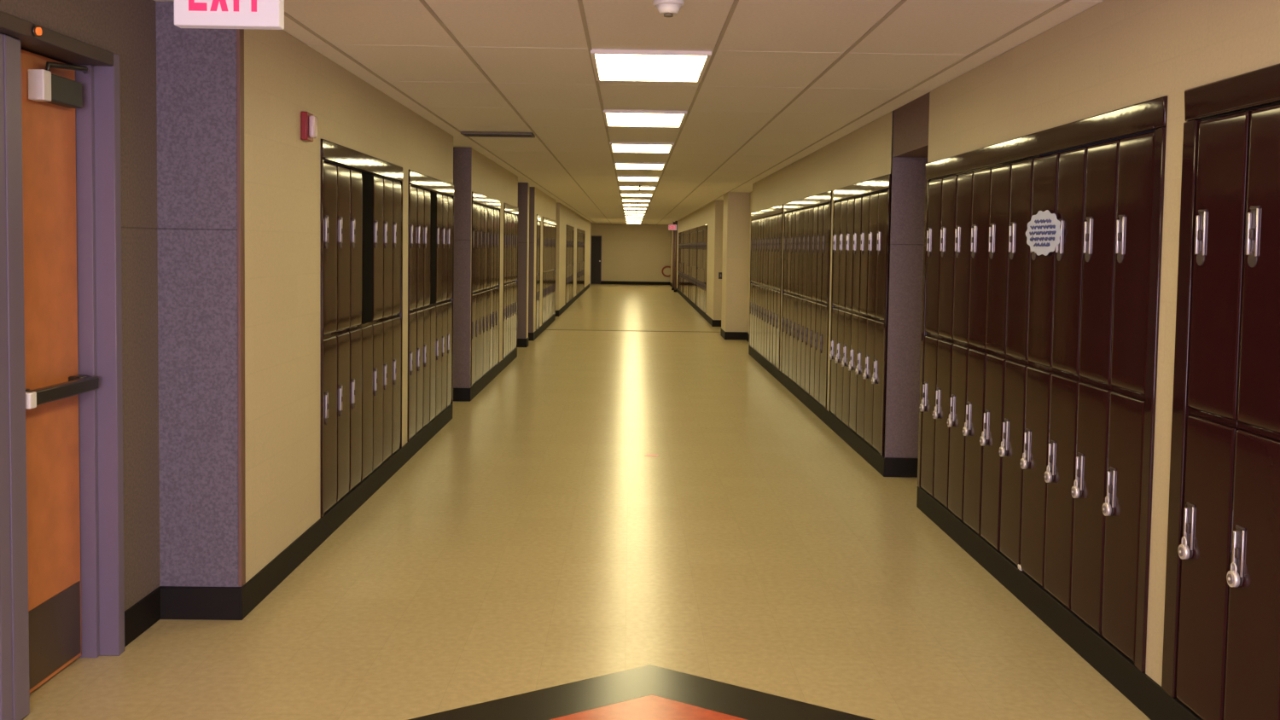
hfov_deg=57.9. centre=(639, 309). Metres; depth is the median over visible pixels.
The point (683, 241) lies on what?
locker
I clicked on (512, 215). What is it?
locker
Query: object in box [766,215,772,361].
locker
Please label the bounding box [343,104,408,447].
wall
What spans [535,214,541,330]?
surround
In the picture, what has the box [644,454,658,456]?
tape
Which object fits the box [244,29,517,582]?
wall
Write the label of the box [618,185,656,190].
recessed light
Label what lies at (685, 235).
locker
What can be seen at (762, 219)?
locker
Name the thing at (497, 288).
locker
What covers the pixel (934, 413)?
padlock
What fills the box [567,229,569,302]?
locker
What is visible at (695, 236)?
locker
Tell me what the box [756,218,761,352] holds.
locker
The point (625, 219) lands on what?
recessed light
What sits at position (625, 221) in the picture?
recessed light
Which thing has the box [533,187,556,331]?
wall
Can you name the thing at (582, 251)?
locker
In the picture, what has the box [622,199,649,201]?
diffuser
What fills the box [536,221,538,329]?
locker
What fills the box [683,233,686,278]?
locker
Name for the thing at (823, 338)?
locker
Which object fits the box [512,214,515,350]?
locker
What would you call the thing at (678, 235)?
locker
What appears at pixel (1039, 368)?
locker
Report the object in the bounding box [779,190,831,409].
surround
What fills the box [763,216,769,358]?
locker
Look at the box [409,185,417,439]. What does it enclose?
locker
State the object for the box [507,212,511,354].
locker
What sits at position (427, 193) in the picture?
locker
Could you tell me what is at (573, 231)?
locker
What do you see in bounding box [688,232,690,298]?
locker
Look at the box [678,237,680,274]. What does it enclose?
locker
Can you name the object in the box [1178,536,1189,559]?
padlock
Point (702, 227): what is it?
surround
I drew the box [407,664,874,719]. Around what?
inlay
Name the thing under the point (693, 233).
locker
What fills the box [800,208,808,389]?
locker
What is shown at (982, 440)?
padlock
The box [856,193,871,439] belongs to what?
locker
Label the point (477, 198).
surround
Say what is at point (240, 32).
trim
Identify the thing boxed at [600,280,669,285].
baseboard
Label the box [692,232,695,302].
locker
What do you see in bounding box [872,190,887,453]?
locker
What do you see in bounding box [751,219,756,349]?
locker
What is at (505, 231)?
locker
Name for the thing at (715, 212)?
wall
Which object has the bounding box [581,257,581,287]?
locker
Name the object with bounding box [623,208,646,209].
diffuser
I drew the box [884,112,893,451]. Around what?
wall
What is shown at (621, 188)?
diffuser
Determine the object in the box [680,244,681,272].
locker
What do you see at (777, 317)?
locker
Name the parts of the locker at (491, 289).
door, door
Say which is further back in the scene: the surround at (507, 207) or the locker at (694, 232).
the locker at (694, 232)
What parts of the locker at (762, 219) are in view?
door, door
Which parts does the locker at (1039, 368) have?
handle, handle, door, door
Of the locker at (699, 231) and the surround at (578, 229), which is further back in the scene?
the surround at (578, 229)
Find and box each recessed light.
[590,49,711,82]
[603,110,686,127]
[609,141,674,153]
[613,162,665,169]
[616,175,660,181]
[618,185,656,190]
[620,192,653,197]
[621,198,651,202]
[622,203,649,206]
[622,207,647,209]
[623,210,645,212]
[624,213,645,215]
[624,215,644,217]
[625,217,643,219]
[625,219,642,221]
[625,221,641,222]
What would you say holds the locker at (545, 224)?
on the baseboard at (165, 602)
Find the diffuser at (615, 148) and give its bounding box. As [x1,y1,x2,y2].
[611,144,671,152]
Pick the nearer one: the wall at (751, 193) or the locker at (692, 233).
the wall at (751, 193)
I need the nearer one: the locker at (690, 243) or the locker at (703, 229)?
the locker at (703, 229)
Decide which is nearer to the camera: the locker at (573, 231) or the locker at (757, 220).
the locker at (757, 220)
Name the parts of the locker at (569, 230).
door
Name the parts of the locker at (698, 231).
door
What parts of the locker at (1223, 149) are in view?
handle, handle, door, door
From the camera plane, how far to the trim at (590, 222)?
46.56 m
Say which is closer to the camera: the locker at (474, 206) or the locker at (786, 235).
the locker at (474, 206)
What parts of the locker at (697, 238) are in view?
door, door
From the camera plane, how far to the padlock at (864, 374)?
8.92 m
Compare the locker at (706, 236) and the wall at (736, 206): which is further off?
the locker at (706, 236)
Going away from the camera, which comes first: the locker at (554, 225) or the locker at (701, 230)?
the locker at (554, 225)
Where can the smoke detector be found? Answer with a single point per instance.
(666, 8)
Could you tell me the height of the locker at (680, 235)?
1.920 m
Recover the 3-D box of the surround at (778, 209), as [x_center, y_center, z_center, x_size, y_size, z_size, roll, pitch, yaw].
[1.714,-0.360,15.947,0.030,2.030,3.640,1,3,0]
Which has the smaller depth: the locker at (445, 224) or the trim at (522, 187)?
the locker at (445, 224)
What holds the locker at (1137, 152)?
on the baseboard at (1115, 667)
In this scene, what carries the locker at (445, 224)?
on the baseboard at (165, 602)
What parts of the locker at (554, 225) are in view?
door, door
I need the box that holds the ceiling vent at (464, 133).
[460,131,535,137]
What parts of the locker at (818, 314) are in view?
handle, door, handle, door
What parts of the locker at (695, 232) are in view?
door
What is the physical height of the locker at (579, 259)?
1.920 m
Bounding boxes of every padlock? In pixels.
[862,369,866,378]
[871,373,874,383]
[919,399,924,411]
[932,406,937,418]
[947,413,952,426]
[962,422,968,436]
[979,431,985,445]
[999,441,1005,456]
[1020,453,1027,469]
[1044,465,1052,482]
[1071,479,1079,498]
[1102,496,1111,516]
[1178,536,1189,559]
[1226,562,1239,587]
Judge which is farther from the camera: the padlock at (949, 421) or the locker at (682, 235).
the locker at (682, 235)
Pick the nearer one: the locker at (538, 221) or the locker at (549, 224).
the locker at (538, 221)
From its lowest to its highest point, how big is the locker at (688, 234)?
1.920 m
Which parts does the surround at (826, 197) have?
trim, trim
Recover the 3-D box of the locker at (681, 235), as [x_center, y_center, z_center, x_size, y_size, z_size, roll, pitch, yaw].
[1.590,-1.569,39.621,0.400,1.920,0.310,1,3,0]
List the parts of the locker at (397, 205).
handle, handle, door, door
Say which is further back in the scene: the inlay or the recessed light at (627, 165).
the recessed light at (627, 165)
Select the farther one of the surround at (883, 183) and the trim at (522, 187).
the trim at (522, 187)
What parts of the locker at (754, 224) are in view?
door, door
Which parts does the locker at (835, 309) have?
handle, handle, door, door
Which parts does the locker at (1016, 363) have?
handle, handle, door, door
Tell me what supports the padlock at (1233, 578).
attached to the locker at (1252, 690)
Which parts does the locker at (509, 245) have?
door, door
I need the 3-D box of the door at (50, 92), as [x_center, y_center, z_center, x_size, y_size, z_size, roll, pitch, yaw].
[-2.104,0.234,4.050,0.152,2.270,0.716,1,3,0]
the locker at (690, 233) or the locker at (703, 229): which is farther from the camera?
the locker at (690, 233)
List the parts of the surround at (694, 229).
trim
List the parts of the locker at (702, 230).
door, door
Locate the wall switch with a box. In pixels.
[718,272,721,279]
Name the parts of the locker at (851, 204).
handle, handle, door, door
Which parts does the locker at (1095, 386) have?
handle, handle, door, door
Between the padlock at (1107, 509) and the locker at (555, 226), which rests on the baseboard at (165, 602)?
the locker at (555, 226)
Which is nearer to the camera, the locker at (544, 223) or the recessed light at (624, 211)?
the locker at (544, 223)
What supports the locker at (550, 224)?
on the baseboard at (165, 602)
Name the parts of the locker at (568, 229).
door, door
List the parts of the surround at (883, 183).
trim, trim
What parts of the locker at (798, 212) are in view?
handle, door, door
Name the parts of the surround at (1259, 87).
trim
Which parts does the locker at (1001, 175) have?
handle, handle, door, door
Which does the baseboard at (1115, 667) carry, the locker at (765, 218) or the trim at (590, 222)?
the locker at (765, 218)
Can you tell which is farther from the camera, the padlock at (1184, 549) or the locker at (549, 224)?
the locker at (549, 224)
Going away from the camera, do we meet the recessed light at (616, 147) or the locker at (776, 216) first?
the recessed light at (616, 147)
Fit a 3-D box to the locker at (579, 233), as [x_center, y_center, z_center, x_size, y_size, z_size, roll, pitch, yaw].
[-2.121,-1.486,37.023,0.400,1.920,0.310,1,3,0]
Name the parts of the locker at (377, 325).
handle, handle, door, door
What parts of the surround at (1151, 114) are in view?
trim, trim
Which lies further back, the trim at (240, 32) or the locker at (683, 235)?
the locker at (683, 235)
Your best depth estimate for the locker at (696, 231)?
30.41 m
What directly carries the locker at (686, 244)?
on the baseboard at (1115, 667)
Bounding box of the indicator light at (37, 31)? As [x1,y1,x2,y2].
[31,24,42,37]
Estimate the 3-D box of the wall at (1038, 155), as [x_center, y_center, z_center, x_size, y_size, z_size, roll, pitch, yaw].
[2.296,-0.070,7.825,0.120,2.615,1.800,1,3,0]
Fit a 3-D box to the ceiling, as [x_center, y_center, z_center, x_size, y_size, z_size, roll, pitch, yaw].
[-0.163,-2.304,23.410,6.400,0.108,54.000,1,3,0]
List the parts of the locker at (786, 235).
door, door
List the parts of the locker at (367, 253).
door, door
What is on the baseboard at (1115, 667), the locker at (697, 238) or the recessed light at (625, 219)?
the locker at (697, 238)
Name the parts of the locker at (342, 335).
handle, handle, door, door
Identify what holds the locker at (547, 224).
on the baseboard at (165, 602)
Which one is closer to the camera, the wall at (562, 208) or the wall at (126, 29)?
the wall at (126, 29)
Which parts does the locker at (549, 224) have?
door, door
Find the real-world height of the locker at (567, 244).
1.920 m
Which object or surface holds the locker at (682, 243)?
on the baseboard at (1115, 667)
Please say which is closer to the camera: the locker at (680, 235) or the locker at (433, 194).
the locker at (433, 194)
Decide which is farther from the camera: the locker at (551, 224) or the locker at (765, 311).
the locker at (551, 224)
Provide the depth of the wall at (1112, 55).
4.95 m
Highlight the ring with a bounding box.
[661,265,670,277]
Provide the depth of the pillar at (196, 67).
4.90 m
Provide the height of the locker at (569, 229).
1.920 m
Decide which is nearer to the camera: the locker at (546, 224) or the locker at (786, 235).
the locker at (786, 235)
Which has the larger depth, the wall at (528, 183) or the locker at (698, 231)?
the locker at (698, 231)
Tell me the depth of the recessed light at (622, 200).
24.05 m
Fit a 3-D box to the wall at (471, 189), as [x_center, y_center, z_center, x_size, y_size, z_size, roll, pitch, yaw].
[-1.958,-0.354,11.959,0.420,2.615,0.030,1,3,0]
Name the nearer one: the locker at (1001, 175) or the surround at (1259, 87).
the surround at (1259, 87)
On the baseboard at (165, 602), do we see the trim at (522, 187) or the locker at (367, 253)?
the locker at (367, 253)
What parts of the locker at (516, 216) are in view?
door, door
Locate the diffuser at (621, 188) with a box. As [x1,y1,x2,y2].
[620,186,655,189]
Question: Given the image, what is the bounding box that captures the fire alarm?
[300,111,317,141]
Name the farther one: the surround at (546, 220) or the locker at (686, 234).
the locker at (686, 234)
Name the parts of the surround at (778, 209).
trim, trim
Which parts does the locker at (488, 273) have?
door, door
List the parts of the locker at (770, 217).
door, door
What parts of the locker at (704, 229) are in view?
door, door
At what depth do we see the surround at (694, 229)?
30.25 m
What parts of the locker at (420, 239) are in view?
handle, door, handle, door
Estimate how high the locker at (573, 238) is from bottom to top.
1.920 m
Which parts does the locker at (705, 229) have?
door, door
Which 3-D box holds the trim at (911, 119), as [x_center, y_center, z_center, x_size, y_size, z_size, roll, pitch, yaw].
[1.976,-1.212,7.697,0.354,0.330,0.980,1,3,0]
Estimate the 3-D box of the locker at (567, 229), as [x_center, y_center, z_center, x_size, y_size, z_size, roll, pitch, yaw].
[-2.067,-1.106,29.906,0.400,1.920,0.328,1,3,0]
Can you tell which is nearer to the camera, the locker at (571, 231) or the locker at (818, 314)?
the locker at (818, 314)
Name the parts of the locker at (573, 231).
door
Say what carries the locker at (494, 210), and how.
on the baseboard at (165, 602)
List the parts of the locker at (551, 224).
door, door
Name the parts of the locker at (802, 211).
handle, door, handle, door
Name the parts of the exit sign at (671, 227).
plate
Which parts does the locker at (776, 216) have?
door, door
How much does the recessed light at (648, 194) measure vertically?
0.021 m
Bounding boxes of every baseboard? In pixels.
[124,284,589,646]
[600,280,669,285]
[669,281,1202,719]
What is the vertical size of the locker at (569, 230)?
1.920 m
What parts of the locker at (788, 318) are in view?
door, door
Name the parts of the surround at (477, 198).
trim, trim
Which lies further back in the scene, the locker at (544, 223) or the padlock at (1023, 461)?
the locker at (544, 223)
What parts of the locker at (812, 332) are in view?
handle, door, handle, door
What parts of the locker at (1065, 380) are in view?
handle, handle, door, door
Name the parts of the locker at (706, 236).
door, door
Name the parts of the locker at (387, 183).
handle, handle, door, door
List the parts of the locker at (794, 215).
door, handle, door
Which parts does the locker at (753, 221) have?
door, door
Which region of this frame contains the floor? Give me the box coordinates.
[22,284,1150,719]
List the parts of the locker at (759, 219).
door, door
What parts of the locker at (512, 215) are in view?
door, door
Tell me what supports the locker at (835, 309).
on the baseboard at (1115, 667)
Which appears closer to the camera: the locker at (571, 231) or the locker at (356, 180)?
the locker at (356, 180)
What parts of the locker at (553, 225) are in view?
door, door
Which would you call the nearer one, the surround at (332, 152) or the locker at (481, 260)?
the surround at (332, 152)
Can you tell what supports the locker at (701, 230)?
on the baseboard at (1115, 667)
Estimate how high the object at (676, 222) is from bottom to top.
2.605 m
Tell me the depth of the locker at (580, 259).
37.92 m
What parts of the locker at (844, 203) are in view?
handle, door, handle, door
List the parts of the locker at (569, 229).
door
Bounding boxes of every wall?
[0,0,159,610]
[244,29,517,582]
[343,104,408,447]
[470,189,471,366]
[526,183,529,337]
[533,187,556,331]
[558,203,590,309]
[590,223,670,281]
[670,200,723,319]
[721,192,750,331]
[747,191,781,333]
[751,0,1279,213]
[779,166,819,368]
[826,140,880,410]
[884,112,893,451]
[956,155,1039,174]
[1145,0,1279,686]
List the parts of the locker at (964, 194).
handle, handle, door, door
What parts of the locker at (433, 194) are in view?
door, door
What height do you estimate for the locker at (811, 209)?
1.920 m
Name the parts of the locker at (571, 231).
door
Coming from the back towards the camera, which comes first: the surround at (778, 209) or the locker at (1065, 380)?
the surround at (778, 209)
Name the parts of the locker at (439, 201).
handle, door, handle, door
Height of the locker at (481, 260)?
1.920 m
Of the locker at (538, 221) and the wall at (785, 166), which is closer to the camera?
the wall at (785, 166)
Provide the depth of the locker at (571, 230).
31.86 m
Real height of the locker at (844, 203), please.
1.920 m
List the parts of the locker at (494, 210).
door, door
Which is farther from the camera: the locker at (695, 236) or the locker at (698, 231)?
the locker at (695, 236)
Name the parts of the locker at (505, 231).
door, door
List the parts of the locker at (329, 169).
handle, handle, door, door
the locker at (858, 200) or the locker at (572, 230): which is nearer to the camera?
the locker at (858, 200)
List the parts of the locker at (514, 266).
door, door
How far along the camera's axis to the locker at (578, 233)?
36.35 m
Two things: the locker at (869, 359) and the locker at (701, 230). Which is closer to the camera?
the locker at (869, 359)
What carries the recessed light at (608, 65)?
in the ceiling
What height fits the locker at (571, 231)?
1.920 m
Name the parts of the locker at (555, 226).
door, door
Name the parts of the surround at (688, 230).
trim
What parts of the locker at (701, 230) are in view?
door, door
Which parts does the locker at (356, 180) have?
handle, handle, door, door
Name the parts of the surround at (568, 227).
trim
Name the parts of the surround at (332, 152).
trim, trim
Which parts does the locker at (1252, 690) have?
handle, door, handle, door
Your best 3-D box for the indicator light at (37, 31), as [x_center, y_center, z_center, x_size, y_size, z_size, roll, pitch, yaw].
[-1.982,-0.913,3.802,0.019,0.039,0.040,1,3,0]
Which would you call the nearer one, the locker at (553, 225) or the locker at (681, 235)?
the locker at (553, 225)
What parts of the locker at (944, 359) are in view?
handle, handle, door, door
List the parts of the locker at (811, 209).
handle, handle, door, door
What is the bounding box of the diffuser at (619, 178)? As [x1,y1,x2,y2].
[617,177,658,180]
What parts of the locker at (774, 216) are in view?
door, door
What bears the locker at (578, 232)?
on the baseboard at (165, 602)
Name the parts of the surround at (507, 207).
trim, trim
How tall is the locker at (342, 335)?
1.920 m
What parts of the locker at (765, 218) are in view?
door, door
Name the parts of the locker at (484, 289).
door, door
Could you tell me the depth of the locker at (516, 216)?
16.58 m
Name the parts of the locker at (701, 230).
door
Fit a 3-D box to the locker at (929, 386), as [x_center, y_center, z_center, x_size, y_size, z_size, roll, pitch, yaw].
[1.962,0.173,7.057,0.401,1.920,0.310,1,3,0]
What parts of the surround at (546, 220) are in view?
trim, trim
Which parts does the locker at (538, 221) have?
door, door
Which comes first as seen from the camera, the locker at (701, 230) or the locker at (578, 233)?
the locker at (701, 230)
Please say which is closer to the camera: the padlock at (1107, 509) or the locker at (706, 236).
the padlock at (1107, 509)
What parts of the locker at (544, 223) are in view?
door, door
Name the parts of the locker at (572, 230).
door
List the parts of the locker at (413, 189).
handle, handle, door, door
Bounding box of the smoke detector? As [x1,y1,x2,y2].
[652,0,684,17]
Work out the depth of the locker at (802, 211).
12.50 m
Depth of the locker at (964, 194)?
6.42 m
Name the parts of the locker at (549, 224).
door, door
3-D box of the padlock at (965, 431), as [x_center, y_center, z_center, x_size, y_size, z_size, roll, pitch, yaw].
[1.755,0.648,6.245,0.022,0.075,0.048,1,3,0]
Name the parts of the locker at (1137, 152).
handle, handle, door, door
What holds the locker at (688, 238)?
on the baseboard at (1115, 667)
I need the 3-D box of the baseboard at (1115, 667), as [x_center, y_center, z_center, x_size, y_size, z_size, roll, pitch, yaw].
[1.794,0.328,23.455,0.610,0.140,53.580,1,3,0]
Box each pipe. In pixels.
[671,221,674,290]
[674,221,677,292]
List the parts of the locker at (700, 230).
door, door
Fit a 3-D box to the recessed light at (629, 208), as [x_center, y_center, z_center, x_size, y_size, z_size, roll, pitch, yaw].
[-0.123,-2.560,29.443,0.614,0.021,0.974,1,3,0]
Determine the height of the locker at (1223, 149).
1.920 m
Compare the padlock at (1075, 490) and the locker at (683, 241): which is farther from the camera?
the locker at (683, 241)
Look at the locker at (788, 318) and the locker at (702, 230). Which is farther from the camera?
the locker at (702, 230)
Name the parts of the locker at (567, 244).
door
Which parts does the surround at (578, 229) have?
trim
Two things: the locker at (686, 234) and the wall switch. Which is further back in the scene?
the locker at (686, 234)
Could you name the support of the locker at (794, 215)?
on the baseboard at (1115, 667)
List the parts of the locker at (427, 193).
handle, door, handle, door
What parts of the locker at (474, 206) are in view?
handle, door, door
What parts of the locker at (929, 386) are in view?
handle, handle, door, door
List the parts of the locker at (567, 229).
door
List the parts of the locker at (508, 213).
door, door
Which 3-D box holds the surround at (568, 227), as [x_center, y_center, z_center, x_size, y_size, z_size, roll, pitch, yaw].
[-1.894,-1.228,31.215,0.030,2.030,3.700,1,3,0]
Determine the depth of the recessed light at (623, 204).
26.82 m
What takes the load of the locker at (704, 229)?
on the baseboard at (1115, 667)
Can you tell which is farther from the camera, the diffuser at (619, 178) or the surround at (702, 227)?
the surround at (702, 227)
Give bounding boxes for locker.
[323,160,337,513]
[335,163,349,503]
[348,167,362,491]
[360,170,372,481]
[371,174,383,471]
[381,176,393,462]
[391,180,401,454]
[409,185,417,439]
[415,186,424,434]
[422,188,430,428]
[429,190,436,422]
[435,192,442,417]
[440,193,448,412]
[446,195,453,407]
[471,203,477,385]
[475,203,480,382]
[478,204,483,378]
[482,205,487,376]
[486,206,490,372]
[488,207,493,370]
[492,208,496,367]
[494,209,500,364]
[503,211,506,357]
[505,212,509,356]
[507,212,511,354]
[510,213,513,351]
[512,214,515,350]
[514,214,517,348]
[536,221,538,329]
[537,221,540,328]
[543,222,545,322]
[543,223,546,323]
[545,223,547,321]
[546,223,548,320]
[547,224,549,319]
[548,224,551,318]
[549,224,552,317]
[550,224,552,317]
[552,225,553,315]
[552,225,554,314]
[553,226,555,314]
[565,229,567,303]
[566,229,568,302]
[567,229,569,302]
[567,244,568,300]
[568,230,570,301]
[569,229,570,300]
[570,230,571,287]
[570,230,572,299]
[570,231,571,300]
[571,231,573,298]
[572,238,573,287]
[576,232,578,294]
[576,261,577,291]
[577,232,579,293]
[577,259,578,291]
[578,232,580,292]
[578,259,579,290]
[579,232,581,291]
[579,259,580,290]
[580,259,581,290]
[581,250,582,281]
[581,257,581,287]
[582,240,583,273]
[583,258,584,287]
[677,235,679,288]
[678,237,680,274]
[679,235,680,290]
[680,234,682,291]
[680,235,681,290]
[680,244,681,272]
[681,243,682,269]
[682,234,684,293]
[682,241,684,277]
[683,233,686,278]
[683,234,685,294]
[684,234,686,294]
[685,233,686,295]
[685,243,686,272]
[686,233,687,296]
[686,233,688,287]
[686,238,688,296]
[686,244,686,281]
[687,233,689,290]
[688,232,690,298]
[689,232,691,292]
[689,243,691,299]
[690,232,692,300]
[691,232,692,288]
[691,232,693,301]
[692,232,693,301]
[692,232,694,294]
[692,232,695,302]
[693,236,695,302]
[694,232,696,303]
[695,231,697,287]
[696,238,698,305]
[697,231,698,306]
[698,230,700,307]
[698,230,701,307]
[698,231,699,303]
[699,230,702,308]
[700,230,703,308]
[701,229,703,309]
[702,229,704,310]
[703,229,705,311]
[704,229,706,312]
[704,236,706,313]
[749,220,754,346]
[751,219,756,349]
[753,218,759,349]
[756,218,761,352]
[758,217,763,354]
[761,216,767,356]
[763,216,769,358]
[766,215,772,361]
[769,215,775,363]
[772,214,779,366]
[775,214,781,368]
[781,212,788,373]
[785,211,792,377]
[788,210,796,380]
[792,209,800,383]
[796,208,805,386]
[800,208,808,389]
[804,206,814,394]
[809,205,819,398]
[814,203,825,402]
[819,203,828,407]
[830,200,841,416]
[836,198,848,421]
[842,197,855,426]
[849,195,863,433]
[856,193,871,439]
[864,192,878,446]
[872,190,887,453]
[920,177,944,496]
[933,174,959,508]
[948,170,975,521]
[963,166,993,535]
[980,162,1013,551]
[999,157,1035,566]
[1020,151,1060,587]
[1043,145,1089,610]
[1070,138,1121,635]
[1101,130,1155,663]
[1175,109,1252,719]
[1223,103,1279,719]
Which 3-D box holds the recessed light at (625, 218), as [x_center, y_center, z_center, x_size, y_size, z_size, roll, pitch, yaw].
[-0.201,-3.109,39.716,0.614,0.021,0.974,1,3,0]
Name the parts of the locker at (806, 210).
handle, door, handle, door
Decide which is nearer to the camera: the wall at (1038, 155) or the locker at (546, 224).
the wall at (1038, 155)
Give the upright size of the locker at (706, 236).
1.920 m
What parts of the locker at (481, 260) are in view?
door, handle, door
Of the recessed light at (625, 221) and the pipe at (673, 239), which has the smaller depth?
the pipe at (673, 239)
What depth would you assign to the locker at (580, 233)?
37.59 m
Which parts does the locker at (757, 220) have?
door, door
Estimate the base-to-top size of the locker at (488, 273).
1.920 m
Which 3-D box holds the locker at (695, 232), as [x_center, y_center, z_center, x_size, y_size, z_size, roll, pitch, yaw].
[1.659,-1.093,30.704,0.400,1.920,0.310,1,3,0]
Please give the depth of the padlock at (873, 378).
8.61 m
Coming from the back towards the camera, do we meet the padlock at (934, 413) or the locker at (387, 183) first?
the locker at (387, 183)
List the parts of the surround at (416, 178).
trim, trim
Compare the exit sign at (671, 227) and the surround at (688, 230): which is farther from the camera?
the exit sign at (671, 227)
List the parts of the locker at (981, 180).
handle, handle, door, door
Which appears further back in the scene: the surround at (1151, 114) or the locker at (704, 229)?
the locker at (704, 229)
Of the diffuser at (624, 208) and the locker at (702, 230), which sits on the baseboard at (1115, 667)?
the locker at (702, 230)
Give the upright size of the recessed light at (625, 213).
0.021 m
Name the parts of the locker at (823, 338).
handle, door, handle, door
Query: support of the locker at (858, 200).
on the baseboard at (1115, 667)
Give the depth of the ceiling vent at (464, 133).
10.19 m
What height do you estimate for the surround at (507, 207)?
2.030 m
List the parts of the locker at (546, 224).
door, door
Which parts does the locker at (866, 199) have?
handle, handle, door, door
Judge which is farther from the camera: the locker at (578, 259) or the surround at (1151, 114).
the locker at (578, 259)
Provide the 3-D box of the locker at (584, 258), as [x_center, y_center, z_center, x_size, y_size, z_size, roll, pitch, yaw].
[-2.149,-1.685,40.738,0.401,1.920,0.310,1,3,0]
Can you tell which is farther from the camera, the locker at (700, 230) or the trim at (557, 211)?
the locker at (700, 230)
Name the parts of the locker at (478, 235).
handle, door, door, handle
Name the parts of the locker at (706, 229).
door, door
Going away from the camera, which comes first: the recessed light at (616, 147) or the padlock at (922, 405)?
the padlock at (922, 405)
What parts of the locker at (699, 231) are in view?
door, door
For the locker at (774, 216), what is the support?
on the baseboard at (1115, 667)
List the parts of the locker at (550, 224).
door, door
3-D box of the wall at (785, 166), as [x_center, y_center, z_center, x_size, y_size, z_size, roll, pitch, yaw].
[1.942,-0.408,14.053,0.420,2.615,0.140,1,3,0]
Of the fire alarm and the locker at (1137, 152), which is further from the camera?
the fire alarm
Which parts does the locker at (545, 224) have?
door, door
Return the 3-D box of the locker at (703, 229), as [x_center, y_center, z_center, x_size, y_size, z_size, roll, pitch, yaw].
[1.681,-0.929,27.638,0.401,1.920,0.310,1,3,0]
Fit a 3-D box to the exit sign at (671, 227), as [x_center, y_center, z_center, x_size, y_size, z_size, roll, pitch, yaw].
[1.182,-3.034,41.936,0.310,0.345,0.064,1,3,0]
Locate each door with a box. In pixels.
[0,33,98,719]
[590,235,601,284]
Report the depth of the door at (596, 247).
50.16 m
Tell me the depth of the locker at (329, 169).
6.33 m
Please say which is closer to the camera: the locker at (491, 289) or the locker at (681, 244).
the locker at (491, 289)
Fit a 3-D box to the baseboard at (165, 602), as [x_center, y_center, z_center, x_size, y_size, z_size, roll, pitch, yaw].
[-2.188,0.156,25.579,0.658,0.138,42.100,1,3,0]
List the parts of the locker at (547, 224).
door, door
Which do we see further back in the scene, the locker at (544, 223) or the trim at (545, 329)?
the trim at (545, 329)
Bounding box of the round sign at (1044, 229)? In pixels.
[1025,209,1062,255]
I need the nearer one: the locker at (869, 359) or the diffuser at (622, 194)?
the locker at (869, 359)
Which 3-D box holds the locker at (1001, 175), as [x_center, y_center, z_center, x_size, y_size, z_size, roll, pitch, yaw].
[1.972,0.240,5.819,0.401,1.920,0.310,1,3,0]
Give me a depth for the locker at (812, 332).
11.56 m
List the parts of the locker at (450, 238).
handle, door, handle, door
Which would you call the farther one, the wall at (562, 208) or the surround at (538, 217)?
the wall at (562, 208)
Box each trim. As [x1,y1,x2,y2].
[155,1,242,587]
[236,29,245,587]
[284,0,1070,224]
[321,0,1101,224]
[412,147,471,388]
[506,182,528,338]
[528,186,535,332]
[545,203,559,310]
[545,329,720,332]
[589,221,591,286]
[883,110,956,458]
[893,92,930,157]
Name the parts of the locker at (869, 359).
handle, handle, door, door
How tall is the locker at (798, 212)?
1.920 m
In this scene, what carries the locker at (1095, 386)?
on the baseboard at (1115, 667)
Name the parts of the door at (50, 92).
door mullion, kick plate, arm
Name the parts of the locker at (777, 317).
door, door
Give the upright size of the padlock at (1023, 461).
0.075 m
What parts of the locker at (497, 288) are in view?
door, door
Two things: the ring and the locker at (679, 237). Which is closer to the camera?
the locker at (679, 237)
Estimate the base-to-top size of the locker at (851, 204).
1.920 m
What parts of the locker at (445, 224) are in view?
handle, door, handle, door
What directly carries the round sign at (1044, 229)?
attached to the locker at (1039, 368)
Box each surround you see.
[320,138,403,517]
[407,168,453,442]
[470,191,500,387]
[502,203,518,359]
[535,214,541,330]
[541,216,556,325]
[565,224,574,297]
[576,228,585,295]
[677,231,683,292]
[682,229,689,297]
[688,226,697,304]
[696,224,707,305]
[748,203,783,370]
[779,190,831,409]
[828,174,890,455]
[917,95,1167,672]
[1161,63,1279,698]
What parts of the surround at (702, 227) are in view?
trim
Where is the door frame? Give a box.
[0,11,124,657]
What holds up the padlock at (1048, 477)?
attached to the locker at (1065, 380)
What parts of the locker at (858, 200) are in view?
handle, door, handle, door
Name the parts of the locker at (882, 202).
handle, door, handle, door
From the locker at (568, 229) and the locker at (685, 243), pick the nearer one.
the locker at (568, 229)
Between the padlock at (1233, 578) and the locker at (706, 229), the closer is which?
the padlock at (1233, 578)
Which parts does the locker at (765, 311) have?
door, door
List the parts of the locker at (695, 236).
door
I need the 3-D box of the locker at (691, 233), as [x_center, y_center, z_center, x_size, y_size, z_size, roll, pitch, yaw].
[1.641,-1.209,32.871,0.401,1.920,0.310,1,3,0]
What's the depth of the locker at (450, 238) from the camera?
10.53 m
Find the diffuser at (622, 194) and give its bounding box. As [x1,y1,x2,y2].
[621,193,651,196]
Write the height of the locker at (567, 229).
1.920 m
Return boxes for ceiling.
[153,0,1104,224]
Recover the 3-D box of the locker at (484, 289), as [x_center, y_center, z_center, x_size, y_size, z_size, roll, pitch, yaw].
[-1.938,-0.206,13.085,0.401,1.920,0.308,1,3,0]
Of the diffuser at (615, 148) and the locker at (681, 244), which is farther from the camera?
the locker at (681, 244)
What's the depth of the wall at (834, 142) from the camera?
10.65 m
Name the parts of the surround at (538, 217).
trim, trim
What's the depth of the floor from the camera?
5.60 m
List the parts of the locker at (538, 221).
door, door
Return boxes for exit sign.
[174,0,284,29]
[668,221,676,230]
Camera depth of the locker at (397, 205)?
8.14 m
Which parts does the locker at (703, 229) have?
door, door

